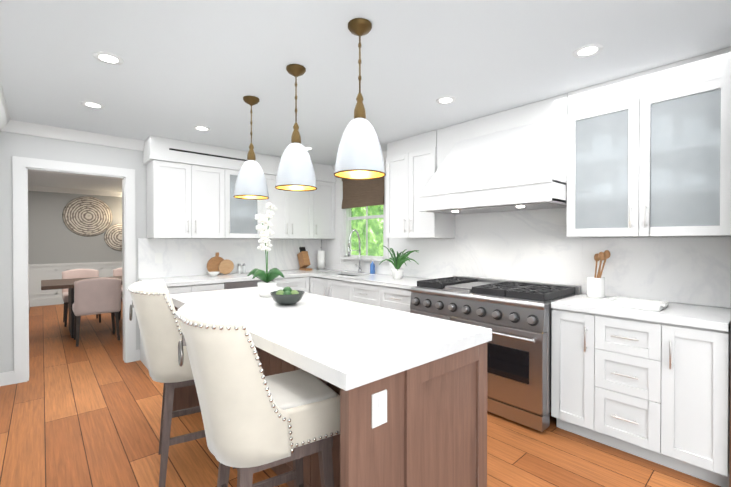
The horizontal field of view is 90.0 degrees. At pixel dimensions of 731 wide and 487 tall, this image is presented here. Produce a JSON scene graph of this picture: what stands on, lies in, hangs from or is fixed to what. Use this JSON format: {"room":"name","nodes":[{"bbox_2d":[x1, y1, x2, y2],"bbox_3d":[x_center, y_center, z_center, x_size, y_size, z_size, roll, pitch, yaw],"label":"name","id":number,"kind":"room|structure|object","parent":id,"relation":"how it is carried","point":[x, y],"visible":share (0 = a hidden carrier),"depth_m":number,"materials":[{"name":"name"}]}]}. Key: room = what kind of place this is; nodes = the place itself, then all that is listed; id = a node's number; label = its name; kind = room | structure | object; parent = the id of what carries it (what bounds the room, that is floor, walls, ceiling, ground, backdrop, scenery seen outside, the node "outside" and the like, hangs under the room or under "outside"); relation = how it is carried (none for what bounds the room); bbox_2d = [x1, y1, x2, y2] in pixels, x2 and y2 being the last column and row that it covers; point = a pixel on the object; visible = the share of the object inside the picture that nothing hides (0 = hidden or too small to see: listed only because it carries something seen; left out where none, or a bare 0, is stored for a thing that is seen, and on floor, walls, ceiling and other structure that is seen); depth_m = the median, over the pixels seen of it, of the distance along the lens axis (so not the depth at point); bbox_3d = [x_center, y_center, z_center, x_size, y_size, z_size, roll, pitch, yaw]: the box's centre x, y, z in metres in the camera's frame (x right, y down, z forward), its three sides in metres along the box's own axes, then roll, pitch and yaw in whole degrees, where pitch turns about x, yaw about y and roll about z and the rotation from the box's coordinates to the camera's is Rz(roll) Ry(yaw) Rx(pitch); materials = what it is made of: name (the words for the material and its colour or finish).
{"room":"kitchen","nodes":[
{"label":"kitchen","id":0,"kind":"room"},
{"bbox_2d":[28,191,121,263],"bbox_3d":[-6.133,0.053,8.078,4.350,2.450,0.120,0,1,-42],"label":"wall","id":1,"kind":"structure","parent":0,"point":[53,238],"depth_m":7.72,"materials":[{"name":"grey paint"}]},
{"bbox_2d":[28,185,122,306],"bbox_3d":[-6.053,0.054,8.010,4.260,2.449,0.085,0,1,-42],"label":"trim","id":2,"kind":"structure","parent":1,"relation":"attached to","point":[38,273],"depth_m":7.59,"materials":[{"name":"white"}]},
{"bbox_2d":[62,196,112,236],"bbox_3d":[-6.067,-0.591,8.005,0.880,0.880,0.058,0,1,-42],"label":"disc","id":3,"kind":"object","parent":1,"relation":"attached to","point":[87,216],"visible":1,"depth_m":7.99,"materials":[{"name":"beige wicker"}]},
{"bbox_2d":[104,224,121,250],"bbox_3d":[-5.625,-0.144,8.400,0.620,0.620,0.058,0,1,-42],"label":"disc","id":4,"kind":"object","parent":1,"relation":"attached to","point":[113,236],"visible":0.58,"depth_m":8.32,"materials":[{"name":"beige wicker"}]},
{"bbox_2d":[0,131,321,372],"bbox_3d":[-2.394,0.083,4.310,4.450,2.450,0.120,0,1,-42],"label":"wall","id":5,"kind":"structure","parent":0,"point":[23,145],"depth_m":3.49,"materials":[{"name":"white paint"}]},
{"bbox_2d":[0,81,11,132],"bbox_3d":[-2.594,-1.078,2.540,0.086,0.099,2.249,0,1,-42],"label":"crown molding","id":6,"kind":"structure","parent":5,"relation":"attached to","point":[7,124],"depth_m":3.15,"materials":[{"name":"white wood"}]},
{"bbox_2d":[0,156,139,385],"bbox_3d":[-2.991,0.247,3.782,1.125,2.130,0.160,0,1,-42],"label":"door frame","id":7,"kind":"structure","parent":5,"relation":"attached to","point":[22,166],"depth_m":3.50,"materials":[{"name":"white wood"}]},
{"bbox_2d":[12,120,144,150],"bbox_3d":[-2.877,-1.088,3.734,1.065,0.099,0.085,0,1,-42],"label":"crown molding","id":8,"kind":"structure","parent":5,"relation":"attached to","point":[19,127],"depth_m":3.68,"materials":[{"name":"white wood"}]},
{"bbox_2d":[146,160,225,237],"bbox_3d":[-2.082,-0.477,4.258,0.755,0.834,0.350,0,1,-42],"label":"upper cabinet","id":9,"kind":"object","parent":5,"relation":"attached to","point":[184,200],"depth_m":4.09,"materials":[{"name":"white wood"}]},
{"bbox_2d":[143,135,335,182],"bbox_3d":[-1.475,-1.021,4.776,2.436,0.246,0.381,0,1,-42],"label":"trim","id":10,"kind":"structure","parent":5,"relation":"attached to","point":[171,150],"depth_m":4.23,"materials":[{"name":"white wood"}]},
{"bbox_2d":[226,169,261,238],"bbox_3d":[-1.621,-0.480,4.666,0.475,0.834,0.350,0,1,-42],"label":"upper cabinet","id":11,"kind":"object","parent":5,"relation":"attached to","point":[241,222],"depth_m":4.50,"materials":[{"name":"white wood"}]},
{"bbox_2d":[262,174,313,238],"bbox_3d":[-1.152,-0.483,5.082,0.780,0.834,0.350,0,1,-42],"label":"upper cabinet","id":12,"kind":"object","parent":5,"relation":"attached to","point":[294,216],"depth_m":4.96,"materials":[{"name":"white wood"}]},
{"bbox_2d":[314,181,334,238],"bbox_3d":[-0.715,-0.486,5.469,0.386,0.834,0.350,0,1,-42],"label":"upper cabinet","id":13,"kind":"object","parent":5,"relation":"attached to","point":[324,196],"depth_m":5.35,"materials":[{"name":"white wood"}]},
{"bbox_2d":[0,299,720,486],"bbox_3d":[-1.935,1.340,3.310,6.900,0.050,14.000,0,1,-42],"label":"floor","id":14,"kind":"structure","parent":0,"point":[87,412],"depth_m":2.46,"materials":[{"name":"brown wood"}]},
{"bbox_2d":[62,269,100,326],"bbox_3d":[-4.672,0.862,6.020,0.490,0.865,0.572,0,1,-42],"label":"dining chair","id":15,"kind":"object","parent":14,"relation":"on","point":[79,273],"visible":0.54,"depth_m":6.09,"materials":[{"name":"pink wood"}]},
{"bbox_2d":[41,276,121,337],"bbox_3d":[-3.733,0.921,5.789,2.100,0.750,1.000,0,1,-42],"label":"dining table","id":16,"kind":"object","parent":14,"relation":"on","point":[68,284],"visible":0.33,"depth_m":5.04,"materials":[{"name":"brown wood"}]},
{"bbox_2d":[72,277,120,346],"bbox_3d":[-3.611,0.870,4.913,0.490,0.865,0.572,0,1,-42],"label":"dining chair","id":17,"kind":"object","parent":14,"relation":"on","point":[100,295],"visible":1,"depth_m":4.72,"materials":[{"name":"pink fabric"}]},
{"bbox_2d":[113,268,122,319],"bbox_3d":[-4.148,0.858,6.484,0.490,0.865,0.572,0,1,-42],"label":"dining chair","id":18,"kind":"object","parent":14,"relation":"on","point":[117,272],"visible":0.06,"depth_m":6.49,"materials":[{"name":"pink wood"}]},
{"bbox_2d":[127,280,235,486],"bbox_3d":[-1.087,0.774,2.225,0.618,1.100,0.551,0,1,-42],"label":"stool","id":19,"kind":"object","parent":14,"relation":"on","point":[159,324],"visible":0.58,"depth_m":1.97,"materials":[{"name":"beige leather"}]},
{"bbox_2d":[140,282,227,368],"bbox_3d":[-2.061,0.875,4.113,0.720,0.868,0.618,0,1,-42],"label":"base cabinet","id":20,"kind":"object","parent":14,"relation":"on","point":[215,286],"depth_m":3.95,"materials":[{"name":"white wood"}]},
{"bbox_2d":[138,238,309,286],"bbox_3d":[-1.410,0.298,4.663,2.460,0.718,0.652,0,1,-42],"label":"countertop","id":21,"kind":"structure","parent":20,"relation":"on","point":[174,270],"depth_m":4.51,"materials":[{"name":"stone"}]},
{"bbox_2d":[155,253,162,262],"bbox_3d":[-2.383,0.168,4.215,0.076,0.120,0.005,0,1,-42],"label":"outlet","id":22,"kind":"object","parent":21,"relation":"attached to","point":[159,257],"depth_m":4.21,"materials":[{"name":"white plastic"}]},
{"bbox_2d":[185,252,191,261],"bbox_3d":[-2.143,0.167,4.427,0.076,0.120,0.005,0,1,-42],"label":"outlet","id":23,"kind":"object","parent":21,"relation":"attached to","point":[188,255],"depth_m":4.42,"materials":[{"name":"white plastic"}]},
{"bbox_2d":[207,252,233,275],"bbox_3d":[-1.782,0.252,4.511,0.358,0.282,0.242,0,1,-42],"label":"cutting boards","id":24,"kind":"object","parent":21,"relation":"on","point":[216,265],"visible":1,"depth_m":4.55,"materials":[{"name":"brown wood"}]},
{"bbox_2d":[238,264,242,273],"bbox_3d":[-1.635,0.326,4.744,0.041,0.130,0.041,0,1,33],"label":"shaker","id":25,"kind":"object","parent":21,"relation":"on","point":[239,265],"depth_m":4.73,"materials":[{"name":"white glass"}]},
{"bbox_2d":[297,247,311,270],"bbox_3d":[-0.888,0.218,5.333,0.100,0.338,0.253,0,1,-42],"label":"knife block","id":26,"kind":"object","parent":21,"relation":"on","point":[303,259],"visible":1,"depth_m":5.30,"materials":[{"name":"brown wood"}]},
{"bbox_2d":[228,279,275,288],"bbox_3d":[-1.567,0.872,4.551,0.600,0.868,0.618,0,1,-42],"label":"dishwasher","id":27,"kind":"object","parent":14,"relation":"on","point":[241,284],"depth_m":4.27,"materials":[{"name":"grey metal"}]},
{"bbox_2d":[175,298,339,486],"bbox_3d":[-0.434,0.779,1.486,0.612,1.100,0.546,0,1,-42],"label":"stool","id":28,"kind":"object","parent":14,"relation":"on","point":[255,419],"visible":0.94,"depth_m":1.25,"materials":[{"name":"beige leather"}]},
{"bbox_2d":[276,276,307,292],"bbox_3d":[-1.135,0.869,4.933,0.553,0.868,0.618,0,1,-42],"label":"base cabinet","id":29,"kind":"object","parent":14,"relation":"on","point":[295,283],"depth_m":4.72,"materials":[{"name":"white wood"}]},
{"bbox_2d":[308,276,347,299],"bbox_3d":[-0.228,0.870,4.754,0.618,0.868,0.843,0,1,-42],"label":"base cabinet","id":30,"kind":"object","parent":14,"relation":"on","point":[319,286],"depth_m":4.53,"materials":[{"name":"white wood"}]},
{"bbox_2d":[172,307,491,486],"bbox_3d":[-0.465,0.889,2.277,0.836,0.871,2.208,0,1,-42],"label":"kitchen island","id":31,"kind":"object","parent":14,"relation":"on","point":[410,389],"depth_m":1.46,"materials":[{"name":"wood"}]},
{"bbox_2d":[170,287,491,390],"bbox_3d":[-0.470,0.426,2.269,0.880,0.055,2.230,0,1,-42],"label":"island countertop","id":32,"kind":"structure","parent":31,"relation":"on","point":[340,342],"depth_m":1.66,"materials":[{"name":"white stone"}]},
{"bbox_2d":[247,203,283,296],"bbox_3d":[-0.724,0.042,2.709,0.312,0.704,0.314,0,1,-42],"label":"orchid","id":33,"kind":"object","parent":32,"relation":"on","point":[266,285],"visible":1,"depth_m":2.68,"materials":[{"name":"white plant"}]},
{"bbox_2d":[270,287,303,305],"bbox_3d":[-0.509,0.339,2.388,0.220,0.115,0.218,0,1,-42],"label":"bowl","id":34,"kind":"object","parent":32,"relation":"on","point":[285,296],"visible":1,"depth_m":2.32,"materials":[{"name":"grey ceramic"}]},
{"bbox_2d":[348,282,375,305],"bbox_3d":[0.217,0.874,4.251,0.618,0.868,0.500,0,1,-42],"label":"base cabinet","id":35,"kind":"object","parent":14,"relation":"on","point":[363,293],"depth_m":4.07,"materials":[{"name":"white wood"}]},
{"bbox_2d":[376,285,410,312],"bbox_3d":[0.553,0.877,3.873,0.618,0.868,0.512,0,1,-42],"label":"base cabinet","id":36,"kind":"object","parent":14,"relation":"on","point":[394,298],"depth_m":3.71,"materials":[{"name":"white wood"}]},
{"bbox_2d":[410,275,580,431],"bbox_3d":[1.055,0.829,3.160,0.787,0.975,1.207,0,1,-42],"label":"range","id":37,"kind":"object","parent":14,"relation":"on","point":[515,316],"visible":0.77,"depth_m":2.71,"materials":[{"name":"silver metal"}]},
{"bbox_2d":[551,308,591,439],"bbox_3d":[1.620,0.886,2.667,0.617,0.868,0.267,0,1,-42],"label":"base cabinet","id":38,"kind":"object","parent":14,"relation":"on","point":[571,356],"depth_m":2.47,"materials":[{"name":"white wood"}]},
{"bbox_2d":[592,314,655,462],"bbox_3d":[1.822,0.888,2.440,0.617,0.868,0.340,0,1,-42],"label":"base cabinet","id":39,"kind":"object","parent":14,"relation":"on","point":[623,349],"depth_m":2.25,"materials":[{"name":"white wood"}]},
{"bbox_2d":[656,322,729,486],"bbox_3d":[2.027,0.890,2.208,0.617,0.868,0.278,0,1,-42],"label":"base cabinet","id":40,"kind":"object","parent":14,"relation":"on","point":[657,392],"depth_m":2.01,"materials":[{"name":"white wood"}]},
{"bbox_2d":[310,208,730,331],"bbox_3d":[0.593,0.087,3.810,0.637,1.152,4.582,0,1,-42],"label":"countertop","id":41,"kind":"structure","parent":40,"relation":"on","point":[688,279],"depth_m":3.02,"materials":[{"name":"stone"}]},
{"bbox_2d":[316,247,325,269],"bbox_3d":[-0.663,0.217,5.471,0.148,0.337,0.150,0,1,-42],"label":"paper towel","id":42,"kind":"object","parent":41,"relation":"on","point":[321,259],"visible":1,"depth_m":5.42,"materials":[{"name":"white paper"}]},
{"bbox_2d":[348,229,361,272],"bbox_3d":[-0.167,0.096,4.899,0.234,0.587,0.120,0,1,-42],"label":"faucet","id":43,"kind":"object","parent":41,"relation":"on","point":[359,251],"visible":1,"depth_m":4.91,"materials":[{"name":"silver metal"}]},
{"bbox_2d":[369,258,374,273],"bbox_3d":[0.086,0.291,4.745,0.077,0.200,0.062,0,1,-42],"label":"soap bottle","id":44,"kind":"object","parent":41,"relation":"on","point":[372,267],"visible":1,"depth_m":4.72,"materials":[{"name":"blue plastic"}]},
{"bbox_2d":[379,245,418,278],"bbox_3d":[0.374,0.209,4.103,0.410,0.374,0.415,0,1,-42],"label":"potted plant","id":45,"kind":"object","parent":41,"relation":"on","point":[397,263],"visible":1,"depth_m":4.07,"materials":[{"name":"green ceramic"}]},
{"bbox_2d":[587,250,610,297],"bbox_3d":[1.764,0.227,2.761,0.163,0.358,0.149,0,1,-42],"label":"utensil crock","id":46,"kind":"object","parent":41,"relation":"on","point":[595,287],"visible":1,"depth_m":2.72,"materials":[{"name":"white ceramic"}]},
{"bbox_2d":[602,296,668,310],"bbox_3d":[1.780,0.393,2.412,0.288,0.032,0.324,0,1,-42],"label":"tray","id":47,"kind":"object","parent":41,"relation":"on","point":[639,303],"visible":1,"depth_m":2.39,"materials":[{"name":"white ceramic"}]},
{"bbox_2d":[729,326,730,486],"bbox_3d":[2.396,0.104,1.698,0.724,2.448,0.957,0,1,-42],"label":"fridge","id":48,"kind":"object","parent":14,"relation":"on","point":[730,417],"visible":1,"depth_m":1.88,"materials":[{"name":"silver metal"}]},
{"bbox_2d":[0,0,730,191],"bbox_3d":[-2.149,-1.169,3.849,4.960,0.060,11.720,0,1,-42],"label":"ceiling","id":49,"kind":"structure","parent":0,"point":[183,69],"depth_m":2.25,"materials":[{"name":"white paint"}]},
{"bbox_2d":[81,101,104,108],"bbox_3d":[-2.222,-1.128,2.983,0.156,0.006,0.156,0,1,-42],"label":"recessed light","id":50,"kind":"object","parent":49,"relation":"in","point":[95,105],"visible":1,"depth_m":2.98,"materials":[{"name":"white"}]},
{"bbox_2d":[93,52,123,64],"bbox_3d":[-1.560,-1.122,2.220,0.156,0.006,0.156,0,1,-42],"label":"recessed light","id":51,"kind":"object","parent":49,"relation":"in","point":[106,57],"visible":1,"depth_m":2.22,"materials":[{"name":"white plastic"}]},
{"bbox_2d":[193,126,210,130],"bbox_3d":[-1.611,-1.133,3.605,0.156,0.006,0.156,0,1,-42],"label":"recessed light","id":52,"kind":"object","parent":49,"relation":"in","point":[201,128],"visible":0.96,"depth_m":3.60,"materials":[{"name":"white plastic"}]},
{"bbox_2d":[233,96,268,199],"bbox_3d":[-0.891,-0.744,2.856,0.270,0.772,0.270,0,1,-42],"label":"pendant light","id":53,"kind":"object","parent":49,"relation":"hanging from","point":[251,184],"visible":1,"depth_m":2.79,"materials":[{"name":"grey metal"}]},
{"bbox_2d":[275,64,316,190],"bbox_3d":[-0.447,-0.740,2.354,0.270,0.772,0.270,0,1,-42],"label":"pendant light","id":54,"kind":"object","parent":49,"relation":"hanging from","point":[295,172],"visible":1,"depth_m":2.29,"materials":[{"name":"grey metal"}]},
{"bbox_2d":[334,18,385,179],"bbox_3d":[-0.029,-0.737,1.883,0.270,0.772,0.270,0,1,-42],"label":"pendant light","id":55,"kind":"object","parent":49,"relation":"hanging from","point":[359,155],"visible":1,"depth_m":1.81,"materials":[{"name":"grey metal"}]},
{"bbox_2d":[436,96,455,103],"bbox_3d":[0.633,-1.127,2.881,0.156,0.006,0.156,0,1,-42],"label":"recessed light","id":56,"kind":"object","parent":49,"relation":"in","point":[446,100],"visible":1,"depth_m":2.88,"materials":[{"name":"white plastic"}]},
{"bbox_2d":[573,44,602,57],"bbox_3d":[1.296,-1.122,2.132,0.156,0.006,0.156,0,1,-42],"label":"recessed light","id":57,"kind":"object","parent":49,"relation":"in","point":[588,50],"visible":1,"depth_m":2.12,"materials":[{"name":"white plastic"}]},
{"bbox_2d":[335,162,730,293],"bbox_3d":[1.405,0.089,3.467,0.120,2.450,6.420,0,1,-42],"label":"wall","id":58,"kind":"structure","parent":0,"point":[338,214],"depth_m":5.37,"materials":[{"name":"white paint"}]},
{"bbox_2d":[332,151,386,171],"bbox_3d":[-0.008,-1.097,4.898,0.085,0.099,1.420,0,1,-42],"label":"crown molding","id":59,"kind":"structure","parent":58,"relation":"attached to","point":[384,153],"depth_m":4.61,"materials":[{"name":"white wood"}]},
{"bbox_2d":[340,166,388,264],"bbox_3d":[-0.003,-0.359,5.008,0.140,1.252,0.970,0,1,-42],"label":"kitchen window","id":60,"kind":"structure","parent":58,"relation":"in","point":[347,231],"depth_m":5.02,"materials":[{"name":"white wood"}]},
{"bbox_2d":[342,177,383,208],"bbox_3d":[-0.052,-0.733,4.962,0.030,0.470,0.860,0,1,-42],"label":"roman shade","id":61,"kind":"object","parent":60,"relation":"attached to","point":[361,193],"visible":0.88,"depth_m":4.94,"materials":[{"name":"brown fabric"}]},
{"bbox_2d":[386,130,454,237],"bbox_3d":[0.591,-0.599,4.014,0.348,1.078,0.692,0,1,-42],"label":"upper cabinet","id":62,"kind":"object","parent":58,"relation":"attached to","point":[411,162],"depth_m":3.87,"materials":[{"name":"white wood"}]},
{"bbox_2d":[418,94,567,214],"bbox_3d":[1.126,-0.711,3.210,0.600,0.842,1.209,0,1,-42],"label":"range hood","id":63,"kind":"object","parent":58,"relation":"attached to","point":[514,159],"visible":0.88,"depth_m":2.98,"materials":[{"name":"painted wood"},{"name":"stainless steel"}]},
{"bbox_2d":[567,47,730,236],"bbox_3d":[1.923,-0.587,2.510,0.348,1.080,0.889,0,1,-42],"label":"upper cabinet","id":64,"kind":"object","parent":58,"relation":"attached to","point":[648,153],"depth_m":2.34,"materials":[{"name":"white wood"}]},
{"label":"outside","id":65,"kind":"structure","parent":0,"visible":0},
{"bbox_2d":[351,205,382,255],"bbox_3d":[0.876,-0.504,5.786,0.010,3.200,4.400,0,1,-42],"label":"garden","id":66,"kind":"object","parent":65,"point":[370,231],"depth_m":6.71,"materials":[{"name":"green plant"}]}
]}

